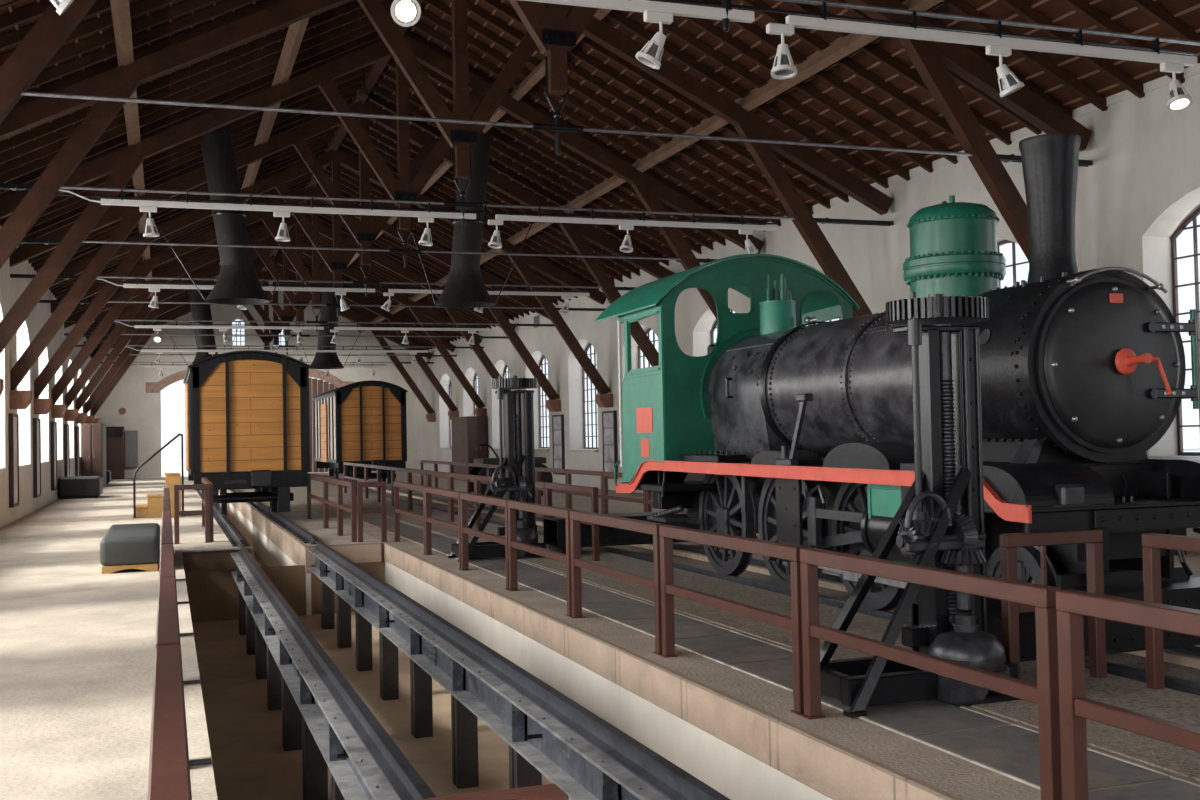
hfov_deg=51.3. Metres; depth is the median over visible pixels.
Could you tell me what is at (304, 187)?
rafter
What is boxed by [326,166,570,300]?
rafter
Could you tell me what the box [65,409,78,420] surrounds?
corbel
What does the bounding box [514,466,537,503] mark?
railing panel
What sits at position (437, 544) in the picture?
plate
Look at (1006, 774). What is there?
trim
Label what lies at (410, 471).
railing panel
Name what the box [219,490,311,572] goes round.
trim
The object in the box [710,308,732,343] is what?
window
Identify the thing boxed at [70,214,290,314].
rafter
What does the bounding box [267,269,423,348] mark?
rafter
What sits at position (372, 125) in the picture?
rafter
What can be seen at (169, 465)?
ground
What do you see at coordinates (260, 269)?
rafter
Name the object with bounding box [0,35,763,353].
roof truss
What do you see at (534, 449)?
trim
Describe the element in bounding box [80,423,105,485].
tall cabinet
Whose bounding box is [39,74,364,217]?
rafter
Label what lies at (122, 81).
roof truss
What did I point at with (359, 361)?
spotlight
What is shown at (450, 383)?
window
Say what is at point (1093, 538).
railing panel
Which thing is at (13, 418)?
display panel
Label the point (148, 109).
rafter
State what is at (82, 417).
corbel
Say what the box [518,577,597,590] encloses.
plate
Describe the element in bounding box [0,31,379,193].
rafter
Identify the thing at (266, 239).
rafter
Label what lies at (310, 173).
rafter
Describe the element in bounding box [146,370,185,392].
trim
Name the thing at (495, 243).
spotlight
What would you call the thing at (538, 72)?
purlin
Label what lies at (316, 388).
door
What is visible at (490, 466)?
railing panel
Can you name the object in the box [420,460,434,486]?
railing panel
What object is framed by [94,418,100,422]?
corbel
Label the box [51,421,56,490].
display panel
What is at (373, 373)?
spotlight
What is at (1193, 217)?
window
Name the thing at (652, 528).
railing panel
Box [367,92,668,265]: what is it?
rafter
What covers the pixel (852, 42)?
purlin
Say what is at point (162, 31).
rafter
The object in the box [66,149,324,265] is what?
rafter
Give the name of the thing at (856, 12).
rafter
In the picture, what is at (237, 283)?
hood
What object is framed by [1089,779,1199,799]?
plate
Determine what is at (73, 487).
bench
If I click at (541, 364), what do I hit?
window
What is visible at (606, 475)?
railing panel
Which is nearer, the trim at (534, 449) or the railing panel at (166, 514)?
the railing panel at (166, 514)
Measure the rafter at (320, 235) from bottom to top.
4.234 m
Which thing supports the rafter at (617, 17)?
attached to the ceiling at (1124, 13)
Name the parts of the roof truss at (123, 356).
tie rod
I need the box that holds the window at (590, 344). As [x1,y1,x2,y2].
[582,343,597,448]
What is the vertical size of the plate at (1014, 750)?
0.008 m
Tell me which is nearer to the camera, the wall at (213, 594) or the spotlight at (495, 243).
the wall at (213, 594)
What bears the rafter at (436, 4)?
attached to the ceiling at (1124, 13)
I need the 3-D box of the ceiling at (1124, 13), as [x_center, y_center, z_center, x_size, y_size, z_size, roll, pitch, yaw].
[-1.201,-5.868,31.034,8.780,4.510,78.200,-1,-2,-19]
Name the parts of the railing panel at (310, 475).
post, rail, rail, post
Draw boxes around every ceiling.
[0,0,390,165]
[326,0,1199,297]
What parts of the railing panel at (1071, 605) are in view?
post, rail, rail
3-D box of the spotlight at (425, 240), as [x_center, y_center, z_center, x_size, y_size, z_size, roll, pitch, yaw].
[-2.873,-2.785,20.651,0.265,0.473,0.236,-1,-2,-19]
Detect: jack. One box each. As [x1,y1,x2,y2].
[447,376,545,561]
[820,292,1021,717]
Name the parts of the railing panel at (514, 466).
post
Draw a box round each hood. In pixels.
[129,84,340,304]
[152,259,259,364]
[271,252,379,368]
[359,69,559,307]
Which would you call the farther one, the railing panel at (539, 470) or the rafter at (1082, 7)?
the railing panel at (539, 470)
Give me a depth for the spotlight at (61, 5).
9.26 m
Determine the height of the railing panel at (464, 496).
1.000 m
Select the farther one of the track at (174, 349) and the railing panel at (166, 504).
the track at (174, 349)
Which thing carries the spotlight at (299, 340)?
hanging from the track at (176, 325)
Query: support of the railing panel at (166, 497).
on the floor at (77, 641)
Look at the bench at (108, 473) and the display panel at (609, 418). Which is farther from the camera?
the bench at (108, 473)
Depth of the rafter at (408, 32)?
27.96 m
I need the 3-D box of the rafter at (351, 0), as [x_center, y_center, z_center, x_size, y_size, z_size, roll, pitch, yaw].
[-6.959,-6.013,21.827,8.007,4.104,0.085,-1,-2,-19]
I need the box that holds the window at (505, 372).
[503,365,508,447]
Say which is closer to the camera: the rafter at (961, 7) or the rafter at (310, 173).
the rafter at (961, 7)
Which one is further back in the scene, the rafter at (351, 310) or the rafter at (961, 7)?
the rafter at (351, 310)
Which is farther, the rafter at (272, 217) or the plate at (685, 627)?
the rafter at (272, 217)
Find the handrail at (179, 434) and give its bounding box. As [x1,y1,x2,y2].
[133,433,183,517]
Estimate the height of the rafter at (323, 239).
4.234 m
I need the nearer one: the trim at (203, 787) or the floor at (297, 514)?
the trim at (203, 787)
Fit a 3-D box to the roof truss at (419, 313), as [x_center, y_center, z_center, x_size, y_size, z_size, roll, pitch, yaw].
[-12.822,-3.102,51.178,16.528,7.211,0.280,-1,-2,-19]
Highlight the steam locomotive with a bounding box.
[595,133,1199,610]
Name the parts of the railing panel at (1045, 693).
post, rail, rail, post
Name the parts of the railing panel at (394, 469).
post, rail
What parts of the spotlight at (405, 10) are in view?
bulb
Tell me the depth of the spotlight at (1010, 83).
11.97 m
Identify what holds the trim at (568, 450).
attached to the wall at (1142, 183)
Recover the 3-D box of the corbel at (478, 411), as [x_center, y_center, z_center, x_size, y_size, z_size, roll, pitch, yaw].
[-5.135,0.556,53.750,0.420,0.410,0.480,-1,-2,-19]
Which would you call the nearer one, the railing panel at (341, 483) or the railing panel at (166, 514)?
the railing panel at (166, 514)
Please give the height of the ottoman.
0.470 m
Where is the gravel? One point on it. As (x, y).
(1168, 704)
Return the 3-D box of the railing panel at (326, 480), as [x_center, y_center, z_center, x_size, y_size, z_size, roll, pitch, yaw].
[-5.017,1.964,23.449,0.110,1.000,2.090,-1,-2,-19]
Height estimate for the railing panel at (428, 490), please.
1.000 m
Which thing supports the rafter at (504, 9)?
attached to the ceiling at (1124, 13)
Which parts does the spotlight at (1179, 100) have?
stem, bulb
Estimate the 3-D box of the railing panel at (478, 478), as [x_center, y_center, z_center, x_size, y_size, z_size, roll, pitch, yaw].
[-1.901,1.864,22.125,0.110,1.000,2.260,-1,-2,-19]
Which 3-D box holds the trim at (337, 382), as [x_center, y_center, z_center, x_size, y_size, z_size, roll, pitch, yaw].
[-15.784,-1.056,66.552,5.340,1.240,0.090,-1,-2,-19]
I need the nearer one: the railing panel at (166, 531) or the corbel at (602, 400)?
the railing panel at (166, 531)
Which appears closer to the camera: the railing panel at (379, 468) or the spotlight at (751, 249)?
the spotlight at (751, 249)
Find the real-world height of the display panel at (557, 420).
2.090 m
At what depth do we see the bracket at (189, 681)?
8.81 m
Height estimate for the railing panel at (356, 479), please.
1.000 m
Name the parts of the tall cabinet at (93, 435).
door, door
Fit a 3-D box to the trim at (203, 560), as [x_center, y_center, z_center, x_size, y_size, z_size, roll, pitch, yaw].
[-6.110,2.530,19.862,1.050,0.310,0.420,-1,-2,-19]
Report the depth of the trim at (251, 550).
20.31 m
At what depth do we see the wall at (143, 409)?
64.83 m
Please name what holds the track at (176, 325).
hanging from the roof truss at (143, 268)
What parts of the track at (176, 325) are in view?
track rail, track rail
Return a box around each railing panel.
[147,645,191,799]
[155,577,180,647]
[159,544,175,578]
[161,523,172,543]
[162,501,170,510]
[162,510,171,523]
[163,488,169,493]
[163,494,169,500]
[174,484,210,543]
[201,477,207,526]
[204,480,214,541]
[307,473,326,527]
[323,477,340,534]
[337,479,356,541]
[344,462,353,492]
[354,463,364,495]
[357,481,387,541]
[365,464,379,501]
[377,466,391,502]
[392,467,409,509]
[393,481,425,553]
[408,469,429,510]
[416,784,568,799]
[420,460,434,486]
[424,486,461,569]
[427,471,449,521]
[435,461,449,487]
[449,473,477,528]
[450,462,467,491]
[460,492,510,589]
[468,463,487,492]
[475,475,505,528]
[488,464,504,495]
[507,500,573,616]
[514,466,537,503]
[535,481,548,547]
[536,467,567,508]
[545,483,599,560]
[567,469,603,513]
[570,510,664,654]
[602,472,645,513]
[646,477,686,511]
[659,525,806,714]
[800,548,1061,799]
[999,529,1106,679]
[1056,589,1199,799]
[1142,533,1199,689]
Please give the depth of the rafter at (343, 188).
42.51 m
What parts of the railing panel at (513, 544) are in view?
post, rail, rail, post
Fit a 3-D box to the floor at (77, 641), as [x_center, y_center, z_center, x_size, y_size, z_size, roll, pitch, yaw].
[-10.506,3.306,24.568,3.820,1.400,83.500,-1,-2,-19]
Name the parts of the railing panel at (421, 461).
post, rail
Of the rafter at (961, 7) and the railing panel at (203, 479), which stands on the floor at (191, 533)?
the railing panel at (203, 479)
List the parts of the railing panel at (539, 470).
post, rail, rail, post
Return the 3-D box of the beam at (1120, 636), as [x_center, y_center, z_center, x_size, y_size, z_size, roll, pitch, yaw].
[4.176,1.610,9.125,4.150,0.530,0.460,-1,-2,-19]
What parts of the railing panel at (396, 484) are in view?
post, rail, rail, post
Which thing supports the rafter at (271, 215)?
attached to the ceiling at (10, 9)
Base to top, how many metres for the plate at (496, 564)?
0.008 m
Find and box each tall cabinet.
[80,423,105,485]
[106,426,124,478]
[451,416,487,473]
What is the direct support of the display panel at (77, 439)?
attached to the wall at (11, 289)
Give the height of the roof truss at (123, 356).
7.211 m
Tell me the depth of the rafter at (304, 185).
41.07 m
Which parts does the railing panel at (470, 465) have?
post, rail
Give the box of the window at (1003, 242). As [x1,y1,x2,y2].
[997,240,1029,288]
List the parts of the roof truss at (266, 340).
tie rod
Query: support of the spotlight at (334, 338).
hanging from the track at (176, 325)
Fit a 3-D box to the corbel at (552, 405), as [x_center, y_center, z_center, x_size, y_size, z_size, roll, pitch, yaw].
[-1.627,0.200,43.647,0.420,0.410,0.480,-1,-2,-19]
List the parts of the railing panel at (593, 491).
post, rail, post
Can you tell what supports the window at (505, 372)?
in the wall at (1142, 183)
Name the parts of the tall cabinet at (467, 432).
door, door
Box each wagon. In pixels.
[183,350,310,514]
[312,380,407,483]
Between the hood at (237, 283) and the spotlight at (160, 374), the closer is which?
the hood at (237, 283)
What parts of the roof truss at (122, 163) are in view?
tie rod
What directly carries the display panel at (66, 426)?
attached to the wall at (11, 289)
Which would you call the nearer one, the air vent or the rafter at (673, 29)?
the rafter at (673, 29)
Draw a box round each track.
[55,189,776,230]
[94,278,588,295]
[113,320,489,330]
[123,346,427,352]
[131,362,385,366]
[521,0,1197,66]
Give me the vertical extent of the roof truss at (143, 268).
7.211 m
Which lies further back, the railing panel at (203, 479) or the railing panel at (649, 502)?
the railing panel at (203, 479)
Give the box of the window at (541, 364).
[539,356,549,447]
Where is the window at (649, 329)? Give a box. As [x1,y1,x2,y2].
[638,328,657,368]
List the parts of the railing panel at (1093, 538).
post, rail, rail, post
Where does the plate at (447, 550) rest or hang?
on the floor at (966, 780)
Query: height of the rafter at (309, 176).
4.104 m
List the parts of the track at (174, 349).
track rail, track rail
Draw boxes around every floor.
[0,477,165,799]
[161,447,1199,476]
[171,477,236,551]
[192,552,570,799]
[240,488,383,560]
[290,480,1199,799]
[312,471,1199,582]
[362,487,1199,682]
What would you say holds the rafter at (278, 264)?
attached to the ceiling at (1124, 13)
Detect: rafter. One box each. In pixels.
[0,0,25,9]
[0,0,51,30]
[0,0,132,50]
[0,0,178,67]
[0,0,352,140]
[0,0,361,152]
[0,0,400,163]
[0,7,394,174]
[0,16,395,182]
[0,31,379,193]
[0,37,382,198]
[0,65,369,225]
[14,0,286,106]
[17,98,351,246]
[18,115,325,246]
[25,91,355,236]
[28,0,257,89]
[28,127,336,263]
[31,132,333,266]
[32,83,360,226]
[34,138,330,270]
[37,144,327,272]
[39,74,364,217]
[45,0,219,67]
[49,172,311,289]
[51,175,310,292]
[53,179,308,295]
[55,183,306,297]
[56,187,304,298]
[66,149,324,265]
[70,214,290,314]
[72,217,287,314]
[73,212,291,310]
[75,235,271,324]
[76,216,275,306]
[83,215,272,299]
[84,251,270,336]
[85,253,269,337]
[86,255,268,338]
[87,260,260,339]
[93,239,274,322]
[96,236,272,317]
[96,237,273,318]
[96,271,259,347]
[98,269,260,344]
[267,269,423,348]
[276,253,450,342]
[277,250,453,341]
[278,264,432,342]
[278,265,434,345]
[278,267,434,348]
[278,270,431,349]
[279,249,456,340]
[281,274,428,350]
[289,230,482,331]
[289,232,478,332]
[289,236,452,320]
[291,226,485,326]
[293,225,491,328]
[293,249,463,337]
[293,291,407,348]
[295,253,460,338]
[304,203,518,318]
[305,213,509,321]
[306,200,523,316]
[308,199,529,314]
[308,213,513,320]
[316,183,538,302]
[319,234,495,326]
[320,200,534,312]
[325,170,564,302]
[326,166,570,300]
[328,163,577,297]
[330,179,557,304]
[337,145,598,289]
[340,164,578,292]
[341,139,596,282]
[341,191,536,299]
[344,133,614,284]
[357,118,640,275]
[364,100,658,263]
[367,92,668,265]
[369,129,631,278]
[369,137,622,281]
[372,85,679,261]
[377,76,670,247]
[381,68,701,253]
[387,59,713,249]
[403,29,752,234]
[412,18,765,231]
[420,6,781,225]
[420,63,725,245]
[423,0,788,216]
[450,0,813,214]
[481,0,830,208]
[580,36,848,202]
[606,9,888,187]
[636,12,910,180]
[656,0,933,172]
[696,0,957,163]
[739,0,957,140]
[788,2,1011,144]
[833,0,1041,134]
[897,0,1071,117]
[942,0,1107,110]
[998,0,1144,97]
[1060,0,1184,83]
[1127,0,1199,52]
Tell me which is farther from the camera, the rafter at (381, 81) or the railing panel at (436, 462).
the railing panel at (436, 462)
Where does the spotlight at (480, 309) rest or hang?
hanging from the track at (162, 285)
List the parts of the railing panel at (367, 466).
post, rail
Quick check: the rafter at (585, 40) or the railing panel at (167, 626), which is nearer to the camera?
the railing panel at (167, 626)
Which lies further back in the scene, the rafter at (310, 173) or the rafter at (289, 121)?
the rafter at (310, 173)
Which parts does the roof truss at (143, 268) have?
tie rod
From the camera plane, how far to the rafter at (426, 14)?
26.63 m
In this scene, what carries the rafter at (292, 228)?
attached to the ceiling at (1124, 13)
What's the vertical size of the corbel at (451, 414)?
0.410 m
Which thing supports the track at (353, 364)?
hanging from the roof truss at (266, 340)
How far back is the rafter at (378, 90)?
32.16 m
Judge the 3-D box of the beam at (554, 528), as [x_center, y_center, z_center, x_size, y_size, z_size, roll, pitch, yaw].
[0.750,1.942,18.462,3.100,0.530,0.760,-1,-2,-19]
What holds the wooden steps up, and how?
on the floor at (77, 641)
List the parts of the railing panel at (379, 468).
post, rail, post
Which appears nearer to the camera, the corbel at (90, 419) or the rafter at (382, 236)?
the rafter at (382, 236)
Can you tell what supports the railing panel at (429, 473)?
on the floor at (966, 780)
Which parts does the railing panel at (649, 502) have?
post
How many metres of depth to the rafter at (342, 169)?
40.28 m
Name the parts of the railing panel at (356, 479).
post, rail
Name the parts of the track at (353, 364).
track rail, track rail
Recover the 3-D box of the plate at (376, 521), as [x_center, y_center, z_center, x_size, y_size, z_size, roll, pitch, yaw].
[-4.457,2.511,25.690,0.660,0.008,1.160,-1,-2,-19]
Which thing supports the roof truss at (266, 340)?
on the wall at (11, 289)
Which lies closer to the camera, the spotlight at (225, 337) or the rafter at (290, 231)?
the spotlight at (225, 337)
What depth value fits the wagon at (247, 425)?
26.53 m
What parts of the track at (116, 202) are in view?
track rail, track rail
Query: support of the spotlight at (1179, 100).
hanging from the track at (685, 10)
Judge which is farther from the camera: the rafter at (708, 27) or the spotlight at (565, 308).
the spotlight at (565, 308)
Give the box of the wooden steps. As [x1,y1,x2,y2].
[136,472,180,517]
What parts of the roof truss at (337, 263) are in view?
tie rod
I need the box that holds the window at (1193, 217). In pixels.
[1170,207,1199,455]
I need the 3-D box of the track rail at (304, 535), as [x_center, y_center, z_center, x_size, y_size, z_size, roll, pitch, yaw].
[-11.403,2.971,39.811,0.260,0.125,41.150,-1,-2,-19]
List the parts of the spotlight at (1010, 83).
stem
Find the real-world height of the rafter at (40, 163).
4.104 m
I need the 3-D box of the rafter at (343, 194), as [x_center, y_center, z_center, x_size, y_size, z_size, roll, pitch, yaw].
[-5.608,-5.373,43.150,8.267,4.234,0.085,-1,-2,-19]
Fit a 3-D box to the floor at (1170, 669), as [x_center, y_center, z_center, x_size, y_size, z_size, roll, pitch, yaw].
[-2.397,3.261,27.385,1.330,1.325,83.500,-1,-2,-19]
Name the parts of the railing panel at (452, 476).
post, rail, post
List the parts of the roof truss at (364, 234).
tie rod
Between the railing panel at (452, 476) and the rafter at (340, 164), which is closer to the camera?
the railing panel at (452, 476)
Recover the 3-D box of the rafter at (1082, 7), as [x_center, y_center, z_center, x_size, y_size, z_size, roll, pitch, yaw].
[3.964,-6.343,15.580,8.267,4.234,0.085,-1,-2,-19]
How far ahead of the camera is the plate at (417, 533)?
22.18 m
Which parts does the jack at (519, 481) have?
frame, crown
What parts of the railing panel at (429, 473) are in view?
post, rail, post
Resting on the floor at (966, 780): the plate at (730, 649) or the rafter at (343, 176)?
the plate at (730, 649)
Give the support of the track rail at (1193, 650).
on the floor at (1170, 669)
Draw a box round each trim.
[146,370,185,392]
[174,552,216,799]
[175,547,252,552]
[182,549,250,571]
[218,507,253,557]
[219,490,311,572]
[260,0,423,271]
[306,541,380,564]
[309,369,353,387]
[363,517,1199,789]
[368,487,1199,668]
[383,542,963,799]
[429,63,1199,349]
[534,449,549,450]
[566,449,597,451]
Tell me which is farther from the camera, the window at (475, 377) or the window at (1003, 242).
the window at (475, 377)
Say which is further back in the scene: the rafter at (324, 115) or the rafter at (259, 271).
the rafter at (259, 271)
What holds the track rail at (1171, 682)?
on the floor at (1170, 669)
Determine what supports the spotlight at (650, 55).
hanging from the track at (685, 10)
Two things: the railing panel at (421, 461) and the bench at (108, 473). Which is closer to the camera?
the railing panel at (421, 461)
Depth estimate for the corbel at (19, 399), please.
28.10 m
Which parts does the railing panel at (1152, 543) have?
post, rail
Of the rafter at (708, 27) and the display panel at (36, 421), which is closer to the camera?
the rafter at (708, 27)
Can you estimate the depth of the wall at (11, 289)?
32.22 m
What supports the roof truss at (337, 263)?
on the wall at (11, 289)
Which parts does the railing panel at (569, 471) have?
post, rail, rail, post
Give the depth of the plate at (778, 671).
8.90 m
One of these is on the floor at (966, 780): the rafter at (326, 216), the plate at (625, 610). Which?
the plate at (625, 610)
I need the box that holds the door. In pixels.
[308,378,337,472]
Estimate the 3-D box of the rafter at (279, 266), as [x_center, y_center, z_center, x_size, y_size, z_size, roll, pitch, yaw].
[-12.069,-4.718,61.759,8.267,4.234,0.085,-1,-2,-19]
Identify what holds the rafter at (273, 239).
attached to the ceiling at (10, 9)
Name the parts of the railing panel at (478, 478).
post, rail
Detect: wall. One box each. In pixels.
[0,226,96,527]
[96,278,417,477]
[185,561,384,621]
[217,493,311,614]
[385,561,831,799]
[416,73,1199,536]
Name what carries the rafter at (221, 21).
attached to the ceiling at (10, 9)
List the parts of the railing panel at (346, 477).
post, rail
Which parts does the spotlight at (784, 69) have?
stem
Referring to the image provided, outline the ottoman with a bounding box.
[100,523,159,573]
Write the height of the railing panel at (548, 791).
1.000 m
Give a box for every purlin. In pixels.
[110,0,155,321]
[210,17,309,304]
[309,8,611,303]
[358,0,943,332]
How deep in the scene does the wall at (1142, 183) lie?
23.75 m
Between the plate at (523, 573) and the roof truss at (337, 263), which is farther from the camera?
the roof truss at (337, 263)
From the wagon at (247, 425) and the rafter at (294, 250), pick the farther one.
the rafter at (294, 250)
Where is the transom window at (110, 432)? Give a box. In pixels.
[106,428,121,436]
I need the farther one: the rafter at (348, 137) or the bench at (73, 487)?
the bench at (73, 487)
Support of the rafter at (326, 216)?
attached to the ceiling at (1124, 13)
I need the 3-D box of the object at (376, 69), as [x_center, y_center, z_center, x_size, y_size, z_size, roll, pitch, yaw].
[-5.386,-7.760,29.648,0.240,0.280,77.000,-1,-2,-19]
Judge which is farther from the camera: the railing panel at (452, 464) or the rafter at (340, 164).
the rafter at (340, 164)
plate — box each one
[363,517,393,520]
[364,520,402,523]
[372,523,414,527]
[387,527,423,532]
[393,531,440,536]
[405,535,455,541]
[418,540,456,547]
[433,547,450,554]
[457,556,505,561]
[469,560,537,569]
[490,568,564,579]
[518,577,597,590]
[543,588,635,603]
[582,601,681,619]
[618,616,736,638]
[675,634,792,663]
[730,659,792,688]
[821,694,1009,735]
[917,726,1169,789]
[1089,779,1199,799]
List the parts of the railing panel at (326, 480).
post, rail, rail, post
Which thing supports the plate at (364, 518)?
on the floor at (966, 780)
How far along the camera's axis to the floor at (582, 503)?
31.39 m
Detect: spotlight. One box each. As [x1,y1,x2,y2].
[50,0,73,14]
[139,206,159,236]
[148,288,159,308]
[153,328,161,341]
[154,352,162,363]
[157,367,162,376]
[219,329,230,343]
[237,305,246,309]
[273,211,289,241]
[293,329,303,343]
[330,330,337,343]
[335,291,349,310]
[356,352,361,363]
[371,367,375,375]
[381,292,393,311]
[391,0,420,26]
[401,330,408,343]
[410,352,416,363]
[418,217,433,245]
[468,331,475,344]
[474,307,482,312]
[488,219,502,248]
[560,296,571,313]
[619,225,633,252]
[635,11,672,68]
[739,229,757,253]
[766,23,797,79]
[985,45,1024,97]
[1160,62,1192,110]
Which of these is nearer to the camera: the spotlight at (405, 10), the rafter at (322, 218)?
the spotlight at (405, 10)
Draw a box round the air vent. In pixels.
[534,315,539,327]
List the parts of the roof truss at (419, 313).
tie rod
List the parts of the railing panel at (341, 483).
post, rail, rail, post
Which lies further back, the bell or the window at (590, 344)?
the bell
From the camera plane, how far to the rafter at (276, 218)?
45.94 m
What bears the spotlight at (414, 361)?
hanging from the track at (174, 349)
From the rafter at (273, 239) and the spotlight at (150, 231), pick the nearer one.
the spotlight at (150, 231)
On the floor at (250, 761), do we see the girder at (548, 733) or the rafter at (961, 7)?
the girder at (548, 733)
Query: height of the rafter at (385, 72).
4.234 m
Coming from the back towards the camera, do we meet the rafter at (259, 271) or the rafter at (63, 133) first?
the rafter at (259, 271)
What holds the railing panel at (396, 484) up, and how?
on the floor at (966, 780)
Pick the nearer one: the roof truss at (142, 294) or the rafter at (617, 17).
the rafter at (617, 17)
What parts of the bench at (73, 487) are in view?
panel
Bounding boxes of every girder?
[230,544,435,799]
[307,541,730,799]
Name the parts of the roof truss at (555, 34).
tie rod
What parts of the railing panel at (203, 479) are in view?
post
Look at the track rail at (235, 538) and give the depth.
23.67 m
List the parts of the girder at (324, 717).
post, post, post, post, post, splice plate, post, post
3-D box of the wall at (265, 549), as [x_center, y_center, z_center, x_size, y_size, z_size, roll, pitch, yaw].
[-11.142,3.778,38.719,0.080,0.680,39.330,-1,-2,-19]
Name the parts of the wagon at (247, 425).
sliding door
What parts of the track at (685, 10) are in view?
track rail, track rail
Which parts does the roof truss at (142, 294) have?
tie rod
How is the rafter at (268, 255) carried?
attached to the ceiling at (10, 9)
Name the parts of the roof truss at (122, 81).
tie rod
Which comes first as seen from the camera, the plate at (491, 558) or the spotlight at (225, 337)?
the plate at (491, 558)
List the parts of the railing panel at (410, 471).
post, rail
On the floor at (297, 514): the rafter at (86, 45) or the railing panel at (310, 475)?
the railing panel at (310, 475)
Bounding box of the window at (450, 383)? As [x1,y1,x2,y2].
[449,380,451,446]
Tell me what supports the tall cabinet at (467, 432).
on the floor at (582, 503)
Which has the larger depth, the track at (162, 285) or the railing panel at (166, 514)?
the track at (162, 285)
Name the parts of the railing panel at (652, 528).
post, rail, rail, post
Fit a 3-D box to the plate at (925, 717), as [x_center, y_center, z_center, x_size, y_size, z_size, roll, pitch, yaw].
[1.837,1.873,7.562,0.660,0.008,1.160,-1,-2,-19]
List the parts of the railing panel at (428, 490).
post, rail, rail, post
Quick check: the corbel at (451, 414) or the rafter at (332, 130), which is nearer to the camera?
the rafter at (332, 130)
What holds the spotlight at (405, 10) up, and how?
hanging from the track at (685, 10)
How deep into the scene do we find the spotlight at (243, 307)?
29.93 m
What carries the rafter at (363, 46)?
attached to the ceiling at (10, 9)
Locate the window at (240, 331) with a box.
[232,322,244,344]
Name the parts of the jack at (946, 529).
frame, crown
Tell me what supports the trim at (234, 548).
attached to the wall at (213, 594)
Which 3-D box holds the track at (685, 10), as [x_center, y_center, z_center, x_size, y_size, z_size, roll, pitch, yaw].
[1.706,-3.498,11.286,9.300,0.240,0.070,-1,-2,-19]
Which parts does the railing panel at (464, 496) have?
post, rail, rail, post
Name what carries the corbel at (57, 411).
attached to the wall at (11, 289)
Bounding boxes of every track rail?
[192,481,248,546]
[231,489,319,543]
[311,478,1199,695]
[323,475,1199,655]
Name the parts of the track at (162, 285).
track rail, track rail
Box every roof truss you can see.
[0,0,893,317]
[0,0,1092,262]
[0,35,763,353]
[10,101,673,389]
[34,149,610,398]
[51,185,558,404]
[64,215,515,408]
[75,238,484,409]
[83,255,457,412]
[91,271,434,415]
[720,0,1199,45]
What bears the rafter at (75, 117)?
attached to the ceiling at (10, 9)
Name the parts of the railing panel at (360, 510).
post, rail, rail, post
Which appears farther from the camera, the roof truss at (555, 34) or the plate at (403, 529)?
the plate at (403, 529)
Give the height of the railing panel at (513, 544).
1.000 m
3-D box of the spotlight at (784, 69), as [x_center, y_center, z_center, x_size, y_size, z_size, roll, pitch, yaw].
[1.638,-3.142,11.214,0.258,0.471,0.236,-1,-2,-19]
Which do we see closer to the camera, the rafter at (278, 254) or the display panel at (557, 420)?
the display panel at (557, 420)
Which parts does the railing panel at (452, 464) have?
post, rail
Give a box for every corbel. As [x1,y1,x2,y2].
[0,379,3,395]
[10,390,31,408]
[34,399,51,414]
[51,405,66,417]
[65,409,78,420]
[75,413,87,423]
[84,416,94,423]
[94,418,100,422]
[426,414,435,421]
[448,411,458,418]
[474,408,486,415]
[546,400,560,411]
[595,394,612,407]
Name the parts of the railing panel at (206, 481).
rail, post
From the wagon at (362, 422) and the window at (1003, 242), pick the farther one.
the wagon at (362, 422)
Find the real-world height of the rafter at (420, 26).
4.234 m
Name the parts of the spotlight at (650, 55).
stem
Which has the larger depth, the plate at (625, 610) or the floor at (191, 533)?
the floor at (191, 533)
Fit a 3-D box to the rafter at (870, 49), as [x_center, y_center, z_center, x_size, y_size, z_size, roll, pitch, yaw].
[2.768,-6.222,19.026,8.267,4.234,0.085,-1,-2,-19]
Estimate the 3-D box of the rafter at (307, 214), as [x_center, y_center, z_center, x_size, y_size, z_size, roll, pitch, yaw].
[-7.522,-5.178,48.664,8.267,4.234,0.085,-1,-2,-19]
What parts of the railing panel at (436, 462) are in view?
post, rail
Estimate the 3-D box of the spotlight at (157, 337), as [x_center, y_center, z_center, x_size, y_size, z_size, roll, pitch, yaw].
[-13.927,-2.041,39.332,0.255,0.463,0.309,-1,-2,-19]
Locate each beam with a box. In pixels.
[542,510,756,553]
[911,577,1199,661]
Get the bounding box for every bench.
[59,476,102,498]
[106,470,110,483]
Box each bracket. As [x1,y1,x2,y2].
[180,633,192,635]
[183,680,199,684]
[189,758,211,765]
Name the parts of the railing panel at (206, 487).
post, rail, rail, post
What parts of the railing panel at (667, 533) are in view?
post, rail, rail, post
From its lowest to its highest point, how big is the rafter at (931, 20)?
4.234 m
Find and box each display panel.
[8,413,18,507]
[33,418,40,497]
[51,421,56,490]
[64,424,69,476]
[75,426,79,475]
[552,414,564,474]
[602,410,617,478]
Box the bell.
[119,408,125,413]
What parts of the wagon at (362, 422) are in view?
sliding door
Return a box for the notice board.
[125,430,137,466]
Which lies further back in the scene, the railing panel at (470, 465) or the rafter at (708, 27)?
the railing panel at (470, 465)
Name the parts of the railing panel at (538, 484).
rail, post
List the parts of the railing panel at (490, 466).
post, rail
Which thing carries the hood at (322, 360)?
hanging from the ceiling at (1124, 13)
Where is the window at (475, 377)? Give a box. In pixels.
[473,374,477,415]
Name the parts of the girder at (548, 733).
post, post, splice plate, post, post, post, splice plate, post, post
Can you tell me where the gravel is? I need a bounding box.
[328,493,1199,780]
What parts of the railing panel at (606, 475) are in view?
post, rail, rail, post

